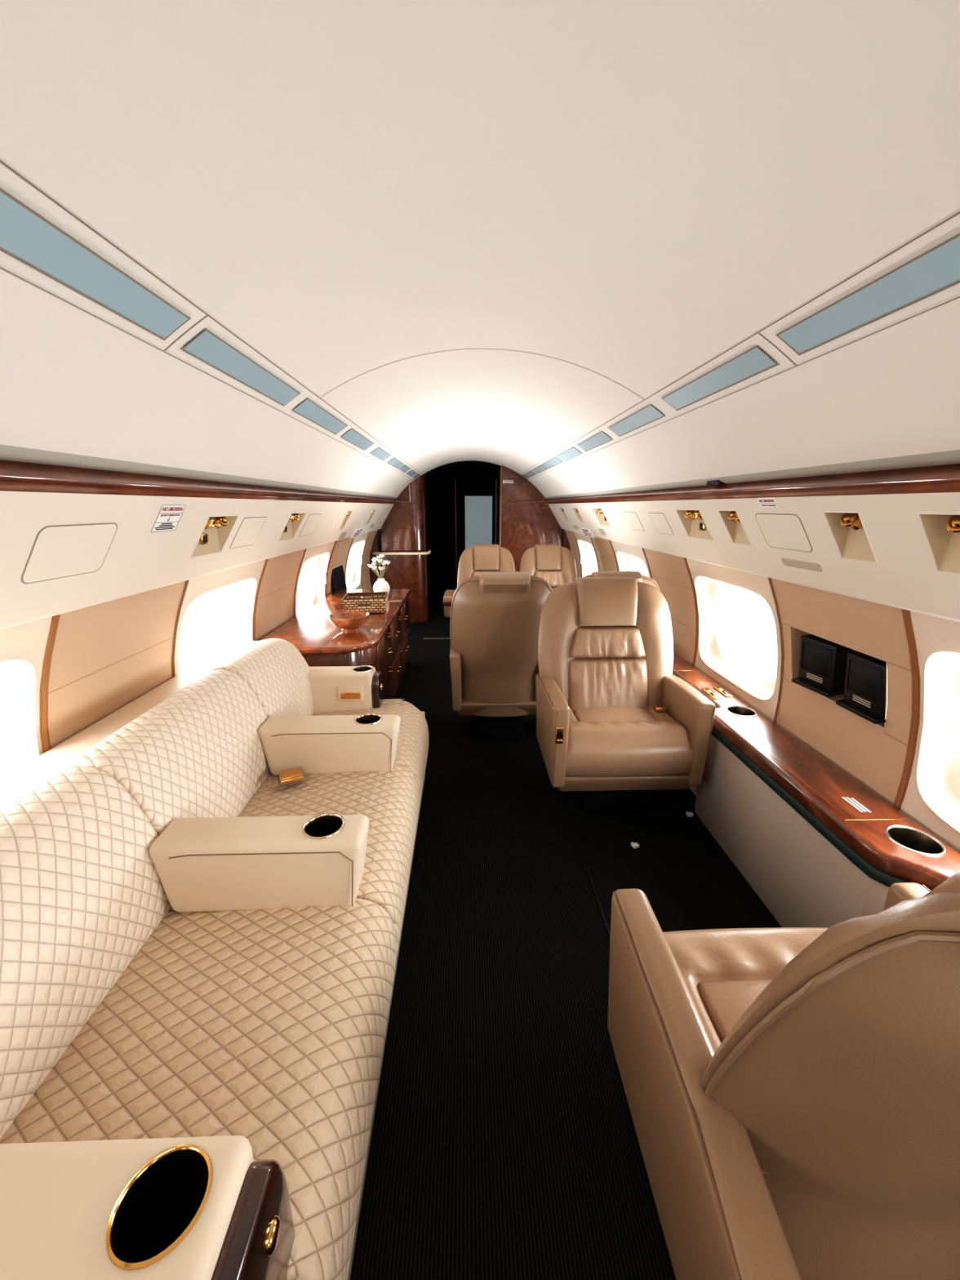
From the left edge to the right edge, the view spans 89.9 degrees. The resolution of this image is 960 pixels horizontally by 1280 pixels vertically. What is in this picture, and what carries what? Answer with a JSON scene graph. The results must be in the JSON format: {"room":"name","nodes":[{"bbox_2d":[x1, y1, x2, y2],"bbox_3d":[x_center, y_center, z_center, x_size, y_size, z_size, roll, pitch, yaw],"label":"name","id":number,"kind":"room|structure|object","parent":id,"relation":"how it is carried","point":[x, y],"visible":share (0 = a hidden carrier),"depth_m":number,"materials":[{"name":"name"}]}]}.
{"room":"aircraft cabin","nodes":[
{"label":"aircraft cabin","id":0,"kind":"room"},
{"bbox_2d":[0,490,394,630],"bbox_3d":[-0.923,-0.276,1.402,0.205,0.269,8.100,0,16,-2],"label":"wall","id":1,"kind":"structure","parent":0,"point":[138,560],"depth_m":1.25,"materials":[{"name":"beige"}]},
{"bbox_2d":[20,522,117,583],"bbox_3d":[-0.883,-0.193,1.044,0.072,0.115,0.221,0,16,-2],"label":"access cover","id":2,"kind":"object","parent":1,"relation":"attached to","point":[57,551],"visible":1,"depth_m":1.03,"materials":[{"name":"beige"}]},
{"bbox_2d":[150,504,186,532],"bbox_3d":[-0.853,-0.334,1.318,0.044,0.071,0.110,0,16,-2],"label":"placard","id":3,"kind":"object","parent":1,"relation":"attached to","point":[168,517],"visible":1,"depth_m":1.31,"materials":[{"name":"white"}]},
{"bbox_2d":[155,523,174,529],"bbox_3d":[-0.866,-0.313,1.323,0.001,0.020,0.090,31,12,-9],"label":"print","id":4,"kind":"object","parent":3,"relation":"attached to","point":[162,525],"depth_m":1.32},
{"bbox_2d":[0,459,395,503],"bbox_3d":[-0.812,-0.431,1.362,0.018,0.052,8.100,0,16,-2],"label":"trim","id":5,"kind":"structure","parent":1,"relation":"attached to","point":[15,476],"depth_m":1.11,"materials":[{"name":"brown wood"}]},
{"bbox_2d":[0,444,397,499],"bbox_3d":[-0.800,-0.464,1.353,0.038,0.021,8.100,0,16,-2],"label":"trim","id":6,"kind":"structure","parent":1,"relation":"attached to","point":[12,453],"depth_m":1.08,"materials":[{"name":"grey"}]},
{"bbox_2d":[190,515,238,558],"bbox_3d":[-0.902,-0.361,1.638,0.084,0.144,0.203,0,16,-2],"label":"light","id":7,"kind":"object","parent":1,"relation":"attached to","point":[216,531],"visible":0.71,"depth_m":1.67,"materials":[{"name":"beige plastic"}]},
{"bbox_2d":[200,533,208,544],"bbox_3d":[-0.930,-0.341,1.624,0.009,0.034,0.044,0,16,-2],"label":"switch","id":8,"kind":"object","parent":7,"relation":"attached to","point":[204,537],"depth_m":1.62,"materials":[{"name":"black plastic"}]},
{"bbox_2d":[229,516,266,548],"bbox_3d":[-0.910,-0.426,1.895,0.072,0.114,0.216,0,16,-2],"label":"access cover","id":9,"kind":"object","parent":1,"relation":"attached to","point":[247,533],"visible":1,"depth_m":1.88,"materials":[{"name":"beige"}]},
{"bbox_2d":[277,512,306,542],"bbox_3d":[-0.924,-0.564,2.365,0.084,0.144,0.213,0,16,-2],"label":"light","id":10,"kind":"object","parent":1,"relation":"attached to","point":[295,519],"visible":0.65,"depth_m":2.42,"materials":[{"name":"beige plastic"}]},
{"bbox_2d":[298,513,321,536],"bbox_3d":[-0.933,-0.636,2.651,0.072,0.114,0.226,0,16,-2],"label":"access cover","id":11,"kind":"object","parent":1,"relation":"attached to","point":[313,520],"visible":1,"depth_m":2.64,"materials":[{"name":"beige"}]},
{"bbox_2d":[337,511,352,530],"bbox_3d":[-0.954,-0.853,3.405,0.084,0.144,0.133,0,16,-2],"label":"light","id":12,"kind":"object","parent":1,"relation":"attached to","point":[348,513],"visible":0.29,"depth_m":3.46,"materials":[{"name":"beige plastic"}]},
{"bbox_2d":[350,528,363,538],"bbox_3d":[-1.043,-0.906,4.078,0.048,0.071,0.340,0,16,-2],"label":"exit sign","id":13,"kind":"object","parent":1,"relation":"attached to","point":[356,533],"visible":1,"depth_m":4.04,"materials":[{"name":"white"}]},
{"bbox_2d":[377,508,389,523],"bbox_3d":[-1.000,-1.284,4.971,0.088,0.140,0.286,0,16,-2],"label":"access cover","id":14,"kind":"object","parent":1,"relation":"attached to","point":[385,511],"visible":1,"depth_m":4.96,"materials":[{"name":"beige"}]},
{"bbox_2d":[48,529,377,748],"bbox_3d":[-1.057,0.354,1.573,0.152,1.075,8.100,0,16,-2],"label":"wall","id":15,"kind":"structure","parent":0,"point":[107,655],"depth_m":1.46,"materials":[{"name":"beige leather"}]},
{"bbox_2d":[0,616,52,778],"bbox_3d":[-1.087,0.308,0.879,0.195,0.615,0.700,0,16,-2],"label":"window","id":16,"kind":"structure","parent":15,"relation":"in","point":[22,646],"depth_m":1.15,"materials":[{"name":"glass"}]},
{"bbox_2d":[39,613,61,753],"bbox_3d":[-1.061,0.220,1.219,0.134,0.603,0.022,0,16,-2],"label":"trim","id":17,"kind":"structure","parent":15,"relation":"attached to","point":[44,733],"depth_m":1.18,"materials":[{"name":"wood"}]},
{"bbox_2d":[171,579,189,677],"bbox_3d":[-1.077,0.071,1.753,0.134,0.603,0.006,0,16,-2],"label":"trim","id":18,"kind":"structure","parent":15,"relation":"attached to","point":[186,581],"depth_m":1.72,"materials":[{"name":"brown"}]},
{"bbox_2d":[174,560,265,675],"bbox_3d":[-1.122,-0.028,2.088,0.195,0.615,0.700,0,16,-2],"label":"window","id":19,"kind":"structure","parent":15,"relation":"in","point":[242,582],"depth_m":2.22,"materials":[{"name":"beige plastic"}]},
{"bbox_2d":[253,559,268,640],"bbox_3d":[-1.097,-0.116,2.428,0.134,0.603,0.022,0,16,-2],"label":"trim","id":20,"kind":"structure","parent":15,"relation":"attached to","point":[266,560],"depth_m":2.40,"materials":[{"name":"wood"}]},
{"bbox_2d":[293,548,306,617],"bbox_3d":[-1.113,-0.274,2.996,0.134,0.603,0.006,0,16,-2],"label":"trim","id":21,"kind":"structure","parent":15,"relation":"attached to","point":[305,548],"depth_m":2.97,"materials":[{"name":"brown"}]},
{"bbox_2d":[294,541,335,616],"bbox_3d":[-1.159,-0.374,3.335,0.195,0.615,0.710,0,16,-2],"label":"window","id":22,"kind":"structure","parent":15,"relation":"in","point":[321,554],"depth_m":3.58,"materials":[{"name":"beige plastic"}]},
{"bbox_2d":[324,540,337,597],"bbox_3d":[-1.133,-0.464,3.679,0.134,0.603,0.022,0,16,-2],"label":"trim","id":23,"kind":"structure","parent":15,"relation":"attached to","point":[336,540],"depth_m":3.65,"materials":[{"name":"brown metal"}]},
{"bbox_2d":[331,564,346,591],"bbox_3d":[-1.176,-0.490,4.003,0.055,0.300,0.340,0,16,-2],"label":"wall monitor","id":24,"kind":"object","parent":15,"relation":"attached to","point":[338,580],"visible":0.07,"depth_m":3.96,"materials":[{"name":"black plastic"}]},
{"bbox_2d":[345,532,368,589],"bbox_3d":[-1.196,-0.724,4.592,0.195,0.615,0.700,0,16,-2],"label":"window","id":25,"kind":"structure","parent":15,"relation":"in","point":[358,542],"depth_m":4.85,"materials":[{"name":"beige plastic"}]},
{"bbox_2d":[369,474,430,622],"bbox_3d":[-0.846,-1.018,5.461,0.768,1.636,0.302,-11,19,-35],"label":"wall","id":26,"kind":"structure","parent":0,"point":[405,528],"depth_m":5.38,"materials":[{"name":"brown wood"}]},
{"bbox_2d":[372,550,431,555],"bbox_3d":[-0.868,-0.970,5.338,0.639,0.040,0.153,0,16,-2],"label":"grab rail","id":27,"kind":"object","parent":26,"relation":"attached to","point":[428,552],"visible":1,"depth_m":5.27,"materials":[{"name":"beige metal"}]},
{"bbox_2d":[376,460,570,612],"bbox_3d":[-0.120,-1.357,6.187,2.600,2.000,1.750,0,16,-2],"label":"wall","id":28,"kind":"structure","parent":0,"point":[440,481],"depth_m":5.64,"materials":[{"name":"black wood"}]},
{"bbox_2d":[454,478,497,587],"bbox_3d":[-0.052,-1.279,6.395,0.545,1.640,0.055,0,16,-2],"label":"door","id":29,"kind":"structure","parent":28,"relation":"in","point":[475,501],"depth_m":6.29,"materials":[{"name":"grey"}]},
{"bbox_2d":[0,0,959,497],"bbox_3d":[0.018,-0.671,1.345,1.600,0.383,8.150,0,16,-2],"label":"ceiling","id":30,"kind":"structure","parent":0,"point":[504,233],"depth_m":0.70,"materials":[{"name":"plastic"}]},
{"bbox_2d":[0,187,191,340],"bbox_3d":[-0.528,-0.479,0.594,0.053,0.035,0.538,0,16,-2],"label":"recessed light","id":31,"kind":"object","parent":30,"relation":"in","point":[26,236],"visible":1,"depth_m":0.63,"materials":[{"name":"blue"}]},
{"bbox_2d":[181,328,300,406],"bbox_3d":[-0.545,-0.636,1.160,0.053,0.035,0.533,0,16,-2],"label":"recessed light","id":32,"kind":"object","parent":30,"relation":"in","point":[206,347],"visible":1,"depth_m":1.08,"materials":[{"name":"blue"}]},
{"bbox_2d":[292,398,347,435],"bbox_3d":[-0.562,-0.795,1.733,0.053,0.035,0.523,0,16,-2],"label":"recessed light","id":33,"kind":"object","parent":30,"relation":"in","point":[308,409],"visible":1,"depth_m":1.68,"materials":[{"name":"blue"}]},
{"bbox_2d":[340,428,374,450],"bbox_3d":[-0.579,-0.954,2.303,0.053,0.035,0.518,0,16,-2],"label":"recessed light","id":34,"kind":"object","parent":30,"relation":"in","point":[352,436],"visible":1,"depth_m":2.26,"materials":[{"name":"blue"}]},
{"bbox_2d":[370,447,391,461],"bbox_3d":[-0.597,-1.125,2.920,0.053,0.035,0.468,0,16,-2],"label":"recessed light","id":35,"kind":"object","parent":30,"relation":"in","point":[380,453],"visible":1,"depth_m":2.89,"materials":[{"name":"blue"}]},
{"bbox_2d":[387,457,404,468],"bbox_3d":[-0.615,-1.294,3.526,0.053,0.035,0.528,0,16,-2],"label":"recessed light","id":36,"kind":"object","parent":30,"relation":"in","point":[393,462],"visible":1,"depth_m":3.50,"materials":[{"name":"blue"}]},
{"bbox_2d":[399,464,410,472],"bbox_3d":[-0.630,-1.436,4.037,0.053,0.035,0.428,0,16,-2],"label":"recessed light","id":37,"kind":"object","parent":30,"relation":"in","point":[404,468],"visible":1,"depth_m":4.02,"materials":[{"name":"blue"}]},
{"bbox_2d":[532,464,547,474],"bbox_3d":[0.505,-1.452,4.097,0.053,0.035,0.568,0,16,-2],"label":"recessed light","id":38,"kind":"object","parent":30,"relation":"in","point":[540,468],"visible":1,"depth_m":4.08,"materials":[{"name":"blue"}]},
{"bbox_2d":[542,457,562,468],"bbox_3d":[0.523,-1.289,3.509,0.053,0.035,0.588,0,16,-2],"label":"recessed light","id":39,"kind":"object","parent":30,"relation":"in","point":[554,461],"visible":1,"depth_m":3.48,"materials":[{"name":"blue"}]},
{"bbox_2d":[556,446,582,462],"bbox_3d":[0.540,-1.130,2.936,0.053,0.035,0.518,0,16,-2],"label":"recessed light","id":40,"kind":"object","parent":30,"relation":"in","point":[572,452],"visible":1,"depth_m":2.91,"materials":[{"name":"blue"}]},
{"bbox_2d":[576,431,613,452],"bbox_3d":[0.556,-0.972,2.370,0.053,0.035,0.503,0,16,-2],"label":"recessed light","id":41,"kind":"object","parent":30,"relation":"in","point":[600,438],"visible":1,"depth_m":2.33,"materials":[{"name":"blue"}]},
{"bbox_2d":[608,404,664,436],"bbox_3d":[0.573,-0.815,1.805,0.053,0.035,0.488,0,16,-2],"label":"recessed light","id":42,"kind":"object","parent":30,"relation":"in","point":[649,414],"visible":1,"depth_m":1.76,"materials":[{"name":"blue"}]},
{"bbox_2d":[662,346,777,410],"bbox_3d":[0.590,-0.658,1.240,0.053,0.035,0.501,0,16,-2],"label":"recessed light","id":43,"kind":"object","parent":30,"relation":"in","point":[753,362],"visible":1,"depth_m":1.17,"materials":[{"name":"blue"}]},
{"bbox_2d":[775,233,959,355],"bbox_3d":[0.606,-0.501,0.675,0.053,0.035,0.543,0,16,-2],"label":"recessed light","id":44,"kind":"object","parent":30,"relation":"in","point":[937,269],"visible":1,"depth_m":0.72,"materials":[{"name":"blue"}]},
{"bbox_2d":[350,595,782,1279],"bbox_3d":[-0.007,0.623,2.613,2.200,0.001,9.900,0,16,-2],"label":"floor","id":45,"kind":"structure","parent":0,"point":[504,1144],"depth_m":1.28,"materials":[{"name":"carpet"}]},
{"bbox_2d":[0,638,429,1279],"bbox_3d":[-0.650,0.653,1.087,0.900,0.759,2.580,0,16,-2],"label":"sofa","id":46,"kind":"object","parent":45,"relation":"on","point":[199,953],"visible":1,"depth_m":0.89,"materials":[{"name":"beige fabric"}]},
{"bbox_2d":[0,765,171,1139],"bbox_3d":[-0.829,0.556,0.818,0.238,0.429,0.605,0,16,-2],"label":"cushion","id":47,"kind":"object","parent":46,"relation":"on","point":[84,898],"depth_m":0.87,"materials":[{"name":"leather"}]},
{"bbox_2d":[61,669,271,835],"bbox_3d":[-0.847,0.390,1.418,0.238,0.429,0.630,0,16,-2],"label":"cushion","id":48,"kind":"object","parent":46,"relation":"on","point":[202,751],"depth_m":1.32,"materials":[{"name":"leather"}]},
{"bbox_2d":[0,897,395,1279],"bbox_3d":[-0.486,0.810,0.883,0.585,0.277,0.575,0,16,-2],"label":"seat cushion","id":49,"kind":"object","parent":46,"relation":"on","point":[264,1023],"depth_m":0.82,"materials":[{"name":"leather"}]},
{"bbox_2d":[209,638,313,718],"bbox_3d":[-0.863,0.235,1.974,0.238,0.429,0.515,0,16,-2],"label":"cushion","id":50,"kind":"object","parent":46,"relation":"on","point":[280,677],"depth_m":1.89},
{"bbox_2d":[271,767,303,786],"bbox_3d":[-0.636,0.451,1.586,0.096,0.021,0.060,-8,17,-26],"label":"belt","id":51,"kind":"object","parent":46,"relation":"on","point":[291,775],"visible":1,"depth_m":1.58,"materials":[{"name":"gold metal"}]},
{"bbox_2d":[169,764,419,960],"bbox_3d":[-0.502,0.650,1.456,0.585,0.277,0.605,0,16,-2],"label":"seat cushion","id":52,"kind":"object","parent":46,"relation":"on","point":[388,796],"depth_m":1.48,"materials":[{"name":"leather"}]},
{"bbox_2d":[311,698,429,811],"bbox_3d":[-0.520,0.489,2.036,0.585,0.277,0.590,0,16,-2],"label":"seat cushion","id":53,"kind":"object","parent":46,"relation":"on","point":[412,748],"depth_m":2.07,"materials":[{"name":"leather"}]},
{"bbox_2d":[258,589,411,699],"bbox_3d":[-0.853,0.116,3.241,0.610,0.640,1.730,0,16,-2],"label":"credenza","id":54,"kind":"object","parent":45,"relation":"on","point":[383,642],"visible":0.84,"depth_m":2.76,"materials":[{"name":"brown wood"}]},
{"bbox_2d":[258,589,411,654],"bbox_3d":[-0.853,-0.175,3.160,0.610,0.035,1.730,0,16,-2],"label":"countertop","id":55,"kind":"structure","parent":54,"relation":"on","point":[312,632],"depth_m":2.69,"materials":[{"name":"brown wood"}]},
{"bbox_2d":[328,610,369,632],"bbox_3d":[-0.713,-0.095,2.637,0.217,0.090,0.217,0,16,-2],"label":"wooden bowl","id":56,"kind":"object","parent":54,"relation":"on","point":[349,621],"visible":1,"depth_m":2.60,"materials":[{"name":"brown wood"}]},
{"bbox_2d":[341,591,388,613],"bbox_3d":[-0.743,-0.243,3.140,0.280,0.103,0.230,-2,16,-7],"label":"woven basket","id":57,"kind":"object","parent":54,"relation":"on","point":[351,601],"visible":0.97,"depth_m":3.05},
{"bbox_2d":[373,577,390,593],"bbox_3d":[-0.743,-0.395,3.627,0.124,0.138,0.124,0,16,-2],"label":"bud vase","id":58,"kind":"object","parent":54,"relation":"on","point":[380,585],"visible":0.76,"depth_m":3.58,"materials":[{"name":"white ceramic"}]},
{"bbox_2d":[368,554,390,577],"bbox_3d":[-0.751,-0.549,3.587,0.164,0.177,0.111,-6,16,-19],"label":"bunch","id":59,"kind":"object","parent":58,"relation":"in","point":[382,568],"visible":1,"depth_m":3.57,"materials":[{"name":"beige"}]},
{"bbox_2d":[442,544,515,617],"bbox_3d":[0.007,-0.293,4.070,0.615,0.984,0.621,0,16,-2],"label":"armchair","id":60,"kind":"object","parent":45,"relation":"on","point":[478,558],"visible":0.21,"depth_m":4.11,"materials":[{"name":"beige leather"}]},
{"bbox_2d":[471,570,499,577],"bbox_3d":[0.058,-0.527,4.136,0.294,0.136,0.114,0,16,-2],"label":"cushion","id":61,"kind":"object","parent":60,"relation":"on","point":[474,573],"depth_m":4.11,"materials":[{"name":"leather"}]},
{"bbox_2d":[449,571,551,741],"bbox_3d":[0.117,0.070,2.764,0.573,0.984,0.618,0,16,-2],"label":"armchair","id":62,"kind":"object","parent":45,"relation":"on","point":[495,619],"visible":0.82,"depth_m":2.55,"materials":[{"name":"beige leather"}]},
{"bbox_2d":[520,544,577,590],"bbox_3d":[0.597,-0.299,4.092,0.510,0.984,0.609,0,16,-2],"label":"armchair","id":63,"kind":"object","parent":45,"relation":"on","point":[555,564],"visible":0.16,"depth_m":4.12,"materials":[{"name":"beige leather"}]},
{"bbox_2d":[533,569,564,586],"bbox_3d":[0.593,-0.531,4.151,0.294,0.136,0.114,0,16,-2],"label":"cushion","id":64,"kind":"object","parent":63,"relation":"on","point":[553,577],"depth_m":4.12,"materials":[{"name":"leather"}]},
{"bbox_2d":[577,843,610,937],"bbox_3d":[0.406,0.909,1.573,0.008,0.005,0.720,0,16,-2],"label":"trim","id":65,"kind":"structure","parent":45,"relation":"on","point":[579,844],"depth_m":1.68,"materials":[{"name":"black plastic"}]},
{"bbox_2d":[583,571,659,590],"bbox_3d":[0.685,0.066,2.780,0.550,0.984,0.618,0,16,-2],"label":"armchair","id":66,"kind":"object","parent":45,"relation":"on","point":[637,575],"visible":0.02,"depth_m":2.40,"materials":[{"name":"beige leather"}]},
{"bbox_2d":[535,577,715,813],"bbox_3d":[0.588,0.242,2.146,0.640,0.984,0.618,0,16,-2],"label":"armchair","id":67,"kind":"object","parent":45,"relation":"on","point":[615,724],"visible":1,"depth_m":2.15,"materials":[{"name":"beige leather"}]},
{"bbox_2d":[569,626,645,657],"bbox_3d":[0.585,0.009,2.208,0.368,0.136,0.114,0,16,-2],"label":"cushion","id":68,"kind":"object","parent":67,"relation":"on","point":[585,642],"depth_m":2.17,"materials":[{"name":"leather"}]},
{"bbox_2d":[568,657,648,711],"bbox_3d":[0.586,0.222,2.212,0.380,0.268,0.144,0,16,-2],"label":"lumbar cushion","id":69,"kind":"object","parent":67,"relation":"on","point":[595,683],"depth_m":2.17,"materials":[{"name":"leather"}]},
{"bbox_2d":[565,704,693,776],"bbox_3d":[0.591,0.405,2.108,0.516,0.190,0.440,0,16,-2],"label":"seat cushion","id":70,"kind":"object","parent":67,"relation":"on","point":[602,740],"depth_m":1.92,"materials":[{"name":"leather"}]},
{"bbox_2d":[607,871,959,1279],"bbox_3d":[0.589,0.626,0.765,0.640,0.984,0.625,0,16,-2],"label":"armchair","id":71,"kind":"object","parent":45,"relation":"on","point":[793,1094],"visible":1,"depth_m":0.57,"materials":[{"name":"beige leather"}]},
{"bbox_2d":[662,927,828,1173],"bbox_3d":[0.586,0.743,0.893,0.516,0.190,0.440,0,16,-2],"label":"seat cushion","id":72,"kind":"object","parent":71,"relation":"on","point":[724,971],"depth_m":0.95,"materials":[{"name":"leather"}]},
{"bbox_2d":[672,652,959,927],"bbox_3d":[1.066,0.727,1.308,0.215,0.498,3.870,0,16,-2],"label":"ledge","id":73,"kind":"object","parent":45,"relation":"on","point":[817,846],"visible":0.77,"depth_m":1.49,"materials":[{"name":"brown wood"}]},
{"bbox_2d":[701,688,720,698],"bbox_3d":[1.033,0.240,2.153,0.032,0.008,0.120,0,16,-2],"label":"switch plate","id":74,"kind":"object","parent":73,"relation":"attached to","point":[709,693],"depth_m":2.15,"materials":[{"name":"gold metal"}]},
{"bbox_2d":[713,686,733,697],"bbox_3d":[1.098,0.234,2.174,0.032,0.008,0.120,0,16,-2],"label":"switch plate","id":75,"kind":"object","parent":73,"relation":"attached to","point":[721,691],"depth_m":2.17,"materials":[{"name":"gold metal"}]},
{"bbox_2d":[564,529,911,805],"bbox_3d":[1.128,0.338,1.633,0.220,1.075,8.100,0,16,-2],"label":"wall","id":76,"kind":"structure","parent":0,"point":[874,755],"depth_m":1.55,"materials":[{"name":"beige leather"}]},
{"bbox_2d":[573,532,598,577],"bbox_3d":[1.052,-0.741,4.653,0.195,0.615,0.700,0,16,-2],"label":"window","id":77,"kind":"structure","parent":76,"relation":"in","point":[583,541],"depth_m":4.92,"materials":[{"name":"glass"}]},
{"bbox_2d":[608,540,618,571],"bbox_3d":[1.043,-0.480,3.739,0.134,0.603,0.022,0,16,-2],"label":"trim","id":78,"kind":"structure","parent":76,"relation":"attached to","point":[609,540],"depth_m":3.69,"materials":[{"name":"brown metal"}]},
{"bbox_2d":[610,540,650,577],"bbox_3d":[1.089,-0.392,3.397,0.195,0.615,0.710,0,16,-2],"label":"window","id":79,"kind":"structure","parent":76,"relation":"in","point":[624,553],"depth_m":3.50,"materials":[{"name":"beige plastic"}]},
{"bbox_2d":[641,547,652,578],"bbox_3d":[1.063,-0.290,3.055,0.134,0.603,0.006,0,16,-2],"label":"trim","id":80,"kind":"structure","parent":76,"relation":"attached to","point":[642,548],"depth_m":3.00,"materials":[{"name":"brown"}]},
{"bbox_2d":[683,557,698,666],"bbox_3d":[1.080,-0.132,2.487,0.134,0.603,0.022,0,16,-2],"label":"trim","id":81,"kind":"structure","parent":76,"relation":"attached to","point":[684,558],"depth_m":2.48,"materials":[{"name":"wood"}]},
{"bbox_2d":[686,558,781,721],"bbox_3d":[1.126,-0.045,2.149,0.195,0.615,0.700,0,16,-2],"label":"window","id":82,"kind":"structure","parent":76,"relation":"in","point":[708,580],"depth_m":2.22,"materials":[{"name":"beige plastic"}]},
{"bbox_2d":[768,577,784,723],"bbox_3d":[1.100,0.055,1.813,0.134,0.603,0.006,0,16,-2],"label":"trim","id":83,"kind":"structure","parent":76,"relation":"attached to","point":[769,579],"depth_m":1.81,"materials":[{"name":"brown"}]},
{"bbox_2d":[791,634,852,697],"bbox_3d":[1.167,0.081,1.634,0.085,0.180,0.152,-3,16,-10],"label":"monitor","id":84,"kind":"object","parent":76,"relation":"attached to","point":[822,662],"visible":0.8,"depth_m":1.60,"materials":[{"name":"black plastic"}]},
{"bbox_2d":[835,651,886,724],"bbox_3d":[1.173,0.136,1.435,0.085,0.180,0.152,-1,16,-3],"label":"monitor","id":85,"kind":"object","parent":76,"relation":"attached to","point":[864,690],"visible":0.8,"depth_m":1.42,"materials":[{"name":"black plastic"}]},
{"bbox_2d":[893,608,919,810],"bbox_3d":[1.116,0.204,1.278,0.134,0.603,0.022,0,16,-2],"label":"trim","id":86,"kind":"structure","parent":76,"relation":"attached to","point":[915,718],"depth_m":1.27,"materials":[{"name":"brown metal"}]},
{"bbox_2d":[899,610,959,852],"bbox_3d":[1.161,0.291,0.941,0.195,0.615,0.700,0,16,-2],"label":"window","id":87,"kind":"structure","parent":76,"relation":"in","point":[931,799],"depth_m":1.23,"materials":[{"name":"beige plastic"}]},
{"bbox_2d":[547,492,959,622],"bbox_3d":[0.961,-0.290,1.453,0.205,0.269,8.100,0,16,-2],"label":"wall","id":88,"kind":"structure","parent":0,"point":[905,576],"depth_m":1.31,"materials":[{"name":"beige"}]},
{"bbox_2d":[559,507,569,520],"bbox_3d":[0.823,-1.236,4.701,0.077,0.133,0.193,0,16,-2],"label":"light","id":89,"kind":"object","parent":88,"relation":"attached to","point":[562,509],"visible":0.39,"depth_m":4.78,"materials":[{"name":"beige plastic"}]},
{"bbox_2d":[572,507,585,523],"bbox_3d":[0.841,-1.068,4.094,0.077,0.133,0.173,0,16,-2],"label":"light","id":90,"kind":"object","parent":88,"relation":"attached to","point":[575,509],"visible":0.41,"depth_m":4.16,"materials":[{"name":"beige plastic"}]},
{"bbox_2d":[580,528,595,537],"bbox_3d":[0.925,-0.921,4.132,0.048,0.071,0.340,0,16,-2],"label":"exit sign","id":91,"kind":"object","parent":88,"relation":"attached to","point":[587,532],"visible":1,"depth_m":4.10,"materials":[{"name":"white"}]},
{"bbox_2d":[591,507,610,526],"bbox_3d":[0.861,-0.879,3.415,0.077,0.133,0.242,0,16,-2],"label":"light","id":92,"kind":"object","parent":88,"relation":"attached to","point":[601,517],"visible":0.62,"depth_m":3.48,"materials":[{"name":"beige plastic"}]},
{"bbox_2d":[623,511,644,531],"bbox_3d":[0.885,-0.683,2.764,0.065,0.104,0.206,0,16,-2],"label":"access cover","id":93,"kind":"object","parent":88,"relation":"attached to","point":[633,520],"visible":1,"depth_m":2.75,"materials":[{"name":"beige"}]},
{"bbox_2d":[648,512,673,535],"bbox_3d":[0.896,-0.578,2.384,0.065,0.104,0.196,0,16,-2],"label":"access cover","id":94,"kind":"object","parent":88,"relation":"attached to","point":[660,521],"visible":1,"depth_m":2.37,"materials":[{"name":"beige"}]},
{"bbox_2d":[675,509,713,540],"bbox_3d":[0.902,-0.493,2.026,0.077,0.133,0.217,0,16,-2],"label":"light","id":95,"kind":"object","parent":88,"relation":"attached to","point":[692,521],"visible":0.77,"depth_m":2.06,"materials":[{"name":"beige plastic"}]},
{"bbox_2d":[699,522,705,530],"bbox_3d":[0.930,-0.475,2.013,0.009,0.034,0.044,0,16,-2],"label":"switch","id":96,"kind":"object","parent":95,"relation":"attached to","point":[702,526],"depth_m":2.00,"materials":[{"name":"black plastic"}]},
{"bbox_2d":[718,510,751,546],"bbox_3d":[0.911,-0.407,1.718,0.077,0.133,0.118,0,16,-2],"label":"light","id":97,"kind":"object","parent":88,"relation":"attached to","point":[732,522],"visible":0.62,"depth_m":1.75,"materials":[{"name":"beige plastic"}]},
{"bbox_2d":[544,449,959,499],"bbox_3d":[0.838,-0.475,1.398,0.038,0.023,8.100,0,16,-2],"label":"trim","id":98,"kind":"structure","parent":88,"relation":"attached to","point":[949,457],"depth_m":1.18,"materials":[{"name":"grey"}]},
{"bbox_2d":[546,463,959,503],"bbox_3d":[0.850,-0.444,1.407,0.018,0.052,8.100,0,16,-2],"label":"trim","id":99,"kind":"structure","parent":88,"relation":"attached to","point":[945,477],"depth_m":1.20,"materials":[{"name":"brown wood"}]},
{"bbox_2d":[756,497,778,507],"bbox_3d":[0.865,-0.414,1.447,0.018,0.029,0.090,0,16,-2],"label":"placard","id":100,"kind":"object","parent":88,"relation":"on","point":[766,502],"visible":1,"depth_m":1.44,"materials":[{"name":"white"}]},
{"bbox_2d":[755,513,812,552],"bbox_3d":[0.919,-0.329,1.462,0.068,0.108,0.216,0,16,-2],"label":"access cover","id":101,"kind":"object","parent":88,"relation":"attached to","point":[780,531],"visible":1,"depth_m":1.45,"materials":[{"name":"beige"}]},
{"bbox_2d":[781,558,822,572],"bbox_3d":[0.979,-0.230,1.468,0.016,0.024,0.175,0,16,-2],"label":"vent slot","id":102,"kind":"object","parent":88,"relation":"attached to","point":[789,562],"visible":1,"depth_m":1.46,"materials":[{"name":"beige"}]},
{"bbox_2d":[822,511,878,563],"bbox_3d":[0.926,-0.264,1.202,0.077,0.133,0.118,0,16,-2],"label":"light","id":103,"kind":"object","parent":88,"relation":"attached to","point":[847,529],"visible":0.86,"depth_m":1.23,"materials":[{"name":"beige plastic"}]},
{"bbox_2d":[916,512,959,575],"bbox_3d":[0.934,-0.190,0.935,0.077,0.133,0.133,0,16,-2],"label":"light","id":104,"kind":"object","parent":88,"relation":"attached to","point":[941,531],"visible":0.99,"depth_m":0.98,"materials":[{"name":"beige plastic"}]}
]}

